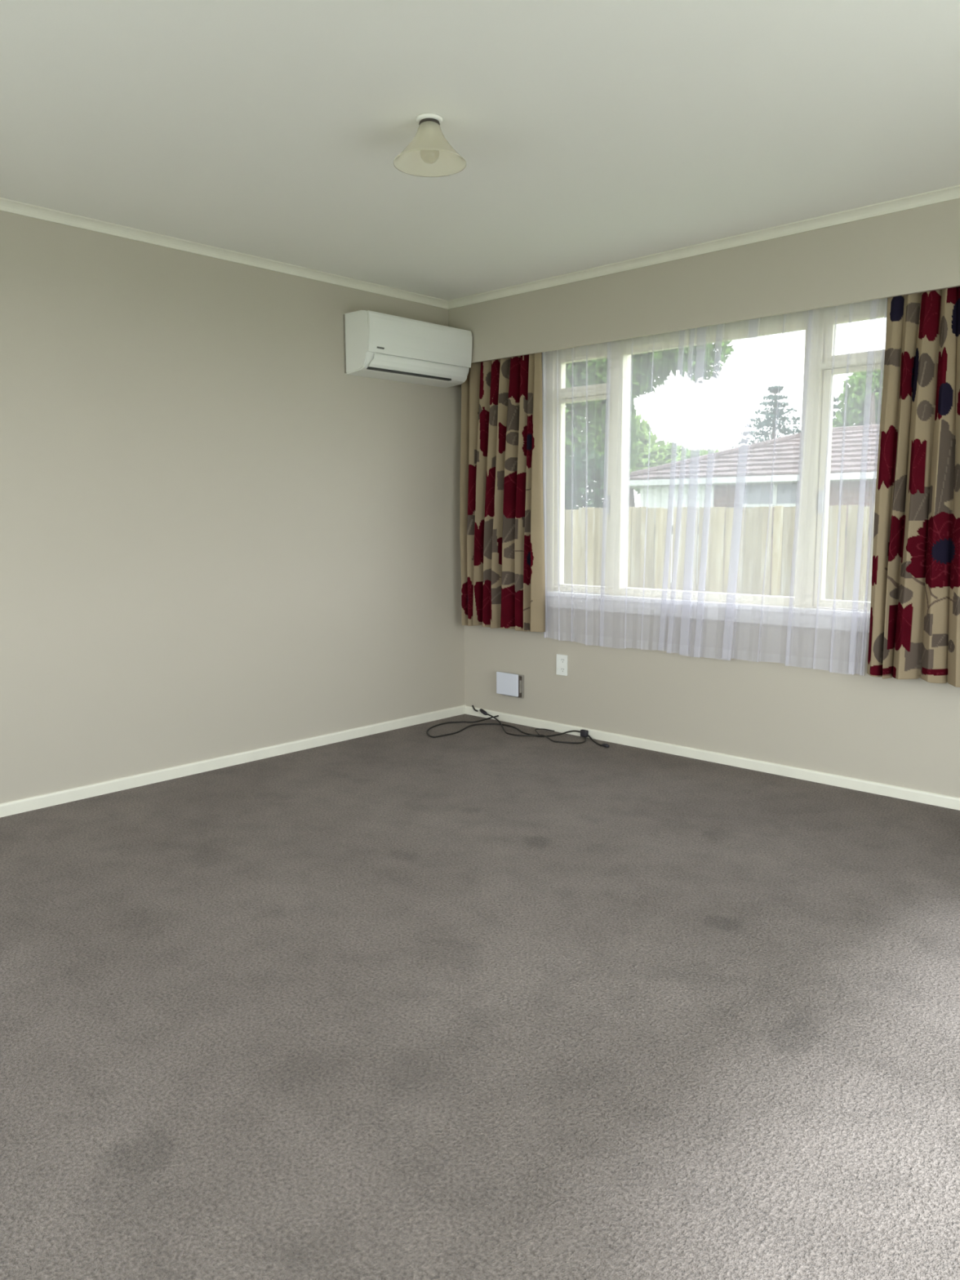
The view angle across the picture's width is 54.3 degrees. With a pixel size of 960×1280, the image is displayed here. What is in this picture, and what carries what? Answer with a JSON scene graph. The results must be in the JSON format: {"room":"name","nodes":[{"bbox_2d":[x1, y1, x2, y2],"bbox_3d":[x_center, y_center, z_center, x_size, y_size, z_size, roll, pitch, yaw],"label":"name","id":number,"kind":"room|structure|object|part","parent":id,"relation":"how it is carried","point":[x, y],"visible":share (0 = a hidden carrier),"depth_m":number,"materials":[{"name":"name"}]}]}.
{"room":"empty living room","nodes":[
{"label":"empty living room","id":0,"kind":"room"},
{"bbox_2d":[0,210,464,803],"bbox_3d":[-1.812,-0.505,3.829,0.100,2.400,5.100,7,10,43],"label":"wall","id":1,"kind":"structure","parent":0,"point":[219,538],"depth_m":4.30,"materials":[{"name":"beige paint"}]},
{"bbox_2d":[0,197,448,309],"bbox_3d":[-1.806,-1.664,3.587,0.037,0.037,4.786,7,10,43],"label":"crown molding","id":2,"kind":"structure","parent":1,"relation":"attached to","point":[6,205],"depth_m":4.18,"materials":[{"name":"beige paint"}]},
{"bbox_2d":[0,704,466,817],"bbox_3d":[-1.766,0.663,3.944,0.012,0.054,4.900,7,10,43],"label":"baseboard","id":3,"kind":"structure","parent":1,"relation":"attached to","point":[9,808],"depth_m":4.44,"materials":[{"name":"beige paint"}]},
{"bbox_2d":[342,310,472,387],"bbox_3d":[-0.370,-1.552,5.020,0.202,0.303,0.750,7,10,43],"label":"air conditioner","id":4,"kind":"object","parent":1,"relation":"attached to","point":[377,345],"visible":1,"depth_m":4.89,"materials":[{"name":"white plastic"}]},
{"bbox_3d":[-0.440,-1.560,5.085,0.010,0.292,0.750,7,10,43],"label":"wall plate","id":5,"kind":"part","parent":4,"relation":"part of","materials":[{"name":"grey plastic"}]},
{"bbox_2d":[366,366,451,381],"bbox_3d":[-0.367,-1.411,4.966,0.023,0.009,0.587,7,10,43],"label":"outlet","id":6,"kind":"object","parent":4,"relation":"attached to","point":[398,371],"depth_m":4.97,"materials":[{"name":"white plastic"}]},
{"bbox_3d":[-0.305,-1.585,4.954,0.024,0.198,0.743,7,10,43],"label":"panel","id":7,"kind":"part","parent":4,"relation":"part of","materials":[{"name":"white plastic"}]},
{"bbox_2d":[0,713,959,1279],"bbox_3d":[-0.239,0.945,2.536,4.400,0.150,5.100,7,10,43],"label":"floor","id":8,"kind":"structure","parent":0,"point":[477,1002],"depth_m":2.23,"materials":[{"name":"grey carpet"}]},
{"bbox_2d":[426,715,608,747],"bbox_3d":[0.173,0.516,5.073,1.042,0.034,0.575,7,10,43],"label":"extension cord","id":9,"kind":"object","parent":8,"relation":"on","point":[606,745],"visible":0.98,"depth_m":5.24,"materials":[{"name":"black plastic"}]},
{"bbox_2d":[479,708,588,743],"bbox_3d":[0.227,0.484,5.221,0.858,0.050,0.275,7,10,43],"label":"lead","id":10,"kind":"object","parent":8,"relation":"on","point":[584,733],"visible":1,"depth_m":5.06,"materials":[{"name":"black plastic"}]},
{"bbox_2d":[534,728,554,734],"bbox_3d":[0.336,0.509,5.215,0.108,0.005,0.126,7,10,43],"label":"lead","id":11,"kind":"object","parent":8,"relation":"on","point":[538,728],"visible":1,"depth_m":5.26,"materials":[{"name":"black plastic"}]},
{"bbox_2d":[0,0,959,300],"bbox_3d":[-0.251,-1.607,2.199,4.400,0.200,5.100,7,10,43],"label":"ceiling","id":12,"kind":"structure","parent":0,"point":[588,134],"depth_m":2.89,"materials":[{"name":"white paint"}]},
{"bbox_2d":[395,112,465,177],"bbox_3d":[-0.154,-1.529,2.871,0.225,0.131,0.225,7,10,43],"label":"ceiling lamp","id":13,"kind":"object","parent":12,"relation":"attached to","point":[428,122],"visible":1,"depth_m":2.85,"materials":[{"name":"beige glass"}]},
{"bbox_3d":[-0.154,-1.526,2.872,0.010,0.030,0.010,7,10,43],"label":"bulb stem","id":14,"kind":"part","parent":13,"relation":"part of","materials":[{"name":"white plastic"}]},
{"bbox_2d":[448,198,959,363],"bbox_3d":[1.356,-1.564,3.928,4.200,0.352,0.018,7,10,43],"label":"pelmet","id":15,"kind":"structure","parent":12,"relation":"attached to","point":[917,250],"depth_m":4.13,"materials":[{"name":"beige paint"}]},
{"bbox_3d":[0.982,-1.672,4.308,3.080,0.235,0.020,7,10,43],"label":"track","id":16,"kind":"object","parent":12,"relation":"attached to","visible":0},
{"bbox_2d":[459,352,545,631],"bbox_3d":[0.111,-0.860,5.241,0.635,1.606,0.103,7,10,43],"label":"floral curtain","id":17,"kind":"object","parent":16,"relation":"hanging from","point":[501,503],"visible":0.97,"depth_m":5.21,"materials":[{"name":"fabric"}]},
{"bbox_2d":[542,298,887,675],"bbox_3d":[0.998,-0.720,4.460,1.844,1.614,0.022,7,10,43],"label":"curtain","id":18,"kind":"object","parent":16,"relation":"hanging from","point":[645,338],"visible":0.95,"depth_m":4.56,"materials":[{"name":"white fabric"}]},
{"bbox_2d":[866,286,959,687],"bbox_3d":[1.885,-0.632,3.588,0.725,1.640,0.103,7,10,43],"label":"floral curtain","id":19,"kind":"object","parent":16,"relation":"hanging from","point":[914,625],"visible":0.98,"depth_m":3.71,"materials":[{"name":"fabric"}]},
{"bbox_2d":[464,351,959,797],"bbox_3d":[1.467,-0.565,4.174,4.200,2.400,0.100,7,10,43],"label":"wall","id":20,"kind":"structure","parent":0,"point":[905,733],"depth_m":4.47,"materials":[{"name":"beige paint"}]},
{"bbox_2d":[496,671,524,698],"bbox_3d":[0.173,0.259,5.410,0.174,0.142,0.047,7,10,43],"label":"wall box","id":21,"kind":"object","parent":20,"relation":"attached to","point":[508,684],"visible":1,"depth_m":5.38,"materials":[{"name":"grey plastic"}]},
{"bbox_2d":[555,653,567,675],"bbox_3d":[0.450,0.138,5.155,0.074,0.115,0.012,7,10,43],"label":"wall socket","id":22,"kind":"object","parent":20,"relation":"attached to","point":[562,660],"visible":1,"depth_m":5.15,"materials":[{"name":"white plastic"}]},
{"bbox_2d":[448,184,959,309],"bbox_3d":[1.337,-1.718,3.888,4.200,0.037,0.037,7,10,43],"label":"crown molding","id":23,"kind":"structure","parent":20,"relation":"attached to","point":[951,193],"depth_m":4.11,"materials":[{"name":"beige paint"}]},
{"bbox_2d":[465,705,959,810],"bbox_3d":[1.438,0.606,4.283,4.187,0.050,0.012,7,10,43],"label":"baseboard","id":24,"kind":"structure","parent":20,"relation":"attached to","point":[881,788],"depth_m":4.45,"materials":[{"name":"beige paint"}]},
{"bbox_2d":[542,297,887,632],"bbox_3d":[1.083,-0.846,4.484,2.030,1.490,0.122,7,10,43],"label":"window","id":25,"kind":"structure","parent":20,"relation":"attached to","point":[776,610],"depth_m":4.37,"materials":[{"name":"beige paint"}]},
{"bbox_3d":[0.564,-0.773,5.017,0.376,1.031,0.042,7,10,43],"label":"sash","id":26,"kind":"part","parent":25,"relation":"part of","materials":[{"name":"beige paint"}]},
{"bbox_3d":[0.561,-1.406,4.934,0.376,0.177,0.042,7,10,43],"label":"sash","id":27,"kind":"part","parent":25,"relation":"part of","materials":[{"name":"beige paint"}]},
{"bbox_3d":[1.103,-0.214,4.587,0.954,0.040,0.066,7,10,43],"label":"rail","id":28,"kind":"part","parent":25,"relation":"part of","materials":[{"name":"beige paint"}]},
{"bbox_3d":[1.086,-0.180,4.572,2.000,0.026,0.122,7,10,43],"label":"sill","id":29,"kind":"part","parent":25,"relation":"part of","materials":[{"name":"white paint"}]},
{"bbox_3d":[1.638,-0.646,4.016,0.364,1.031,0.042,7,10,43],"label":"sash","id":30,"kind":"part","parent":25,"relation":"part of","materials":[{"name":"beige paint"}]},
{"bbox_3d":[1.635,-1.279,3.933,0.364,0.177,0.042,7,10,43],"label":"sash","id":31,"kind":"part","parent":25,"relation":"part of","materials":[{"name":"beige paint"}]},
{"label":"outside","id":32,"kind":"structure","parent":0,"visible":0},
{"bbox_3d":[17.029,-1.319,23.866,120.000,0.300,130.000,7,10,43],"label":"lawn","id":33,"kind":"structure","parent":32,"visible":0},
{"bbox_2d":[564,446,607,577],"bbox_3d":[0.968,-1.446,13.597,2.890,2.794,1.112,7,10,43],"label":"shrub","id":34,"kind":"object","parent":33,"relation":"on","point":[584,496],"visible":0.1,"depth_m":12.72,"materials":[{"name":"green plant"}]},
{"bbox_2d":[564,340,734,474],"bbox_3d":[1.959,-3.672,16.574,5.816,6.424,2.903,6,10,40],"label":"tree","id":35,"kind":"object","parent":33,"relation":"on","point":[658,362],"visible":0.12,"depth_m":15.14,"materials":[{"name":"green plant"}]},
{"bbox_2d":[583,413,719,506],"bbox_3d":[4.966,-4.036,25.707,5.538,4.730,2.055,7,10,43],"label":"round tree","id":36,"kind":"object","parent":33,"relation":"on","point":[648,442],"visible":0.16,"depth_m":25.20,"materials":[{"name":"green plant"}]},
{"bbox_2d":[564,503,873,601],"bbox_3d":[1.153,-0.605,10.667,11.116,1.793,0.077,7,10,43],"label":"fence","id":37,"kind":"object","parent":33,"relation":"on","point":[783,527],"visible":0.15,"depth_m":9.35,"materials":[{"name":"beige wood"}]},
{"bbox_3d":[1.160,-0.661,10.678,11.100,0.090,0.040,7,10,43],"label":"rail","id":38,"kind":"part","parent":37,"relation":"part of","materials":[{"name":"white wood"}]},
{"bbox_3d":[1.157,-1.256,10.600,11.100,0.090,0.040,7,10,43],"label":"rail","id":39,"kind":"part","parent":37,"relation":"part of","materials":[{"name":"beige wood"}]},
{"bbox_2d":[629,424,879,592],"bbox_3d":[9.321,-2.200,16.414,13.264,3.468,5.105,7,10,43],"label":"house","id":40,"kind":"structure","parent":33,"relation":"on","point":[785,476],"depth_m":17.58,"materials":[{"name":"grey brick"}]},
{"bbox_2d":[732,385,801,448],"bbox_3d":[7.839,-4.223,25.272,2.495,5.172,2.545,-1,8,-9],"label":"conifer","id":41,"kind":"object","parent":33,"relation":"on","point":[760,424],"visible":0.37,"depth_m":24.85,"materials":[{"name":"green plant"}]},
{"bbox_2d":[832,395,841,422],"bbox_3d":[10.042,-4.438,27.015,1.906,5.123,1.908,-2,8,-15],"label":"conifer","id":42,"kind":"object","parent":33,"relation":"on","point":[836,399],"visible":0.06,"depth_m":26.59,"materials":[{"name":"green plant"}]},
{"bbox_2d":[832,369,882,426],"bbox_3d":[10.898,-4.407,22.271,5.250,6.313,2.369,7,10,43],"label":"leafy tree","id":43,"kind":"object","parent":33,"relation":"on","point":[855,404],"visible":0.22,"depth_m":22.75,"materials":[{"name":"green plant"}]}
]}

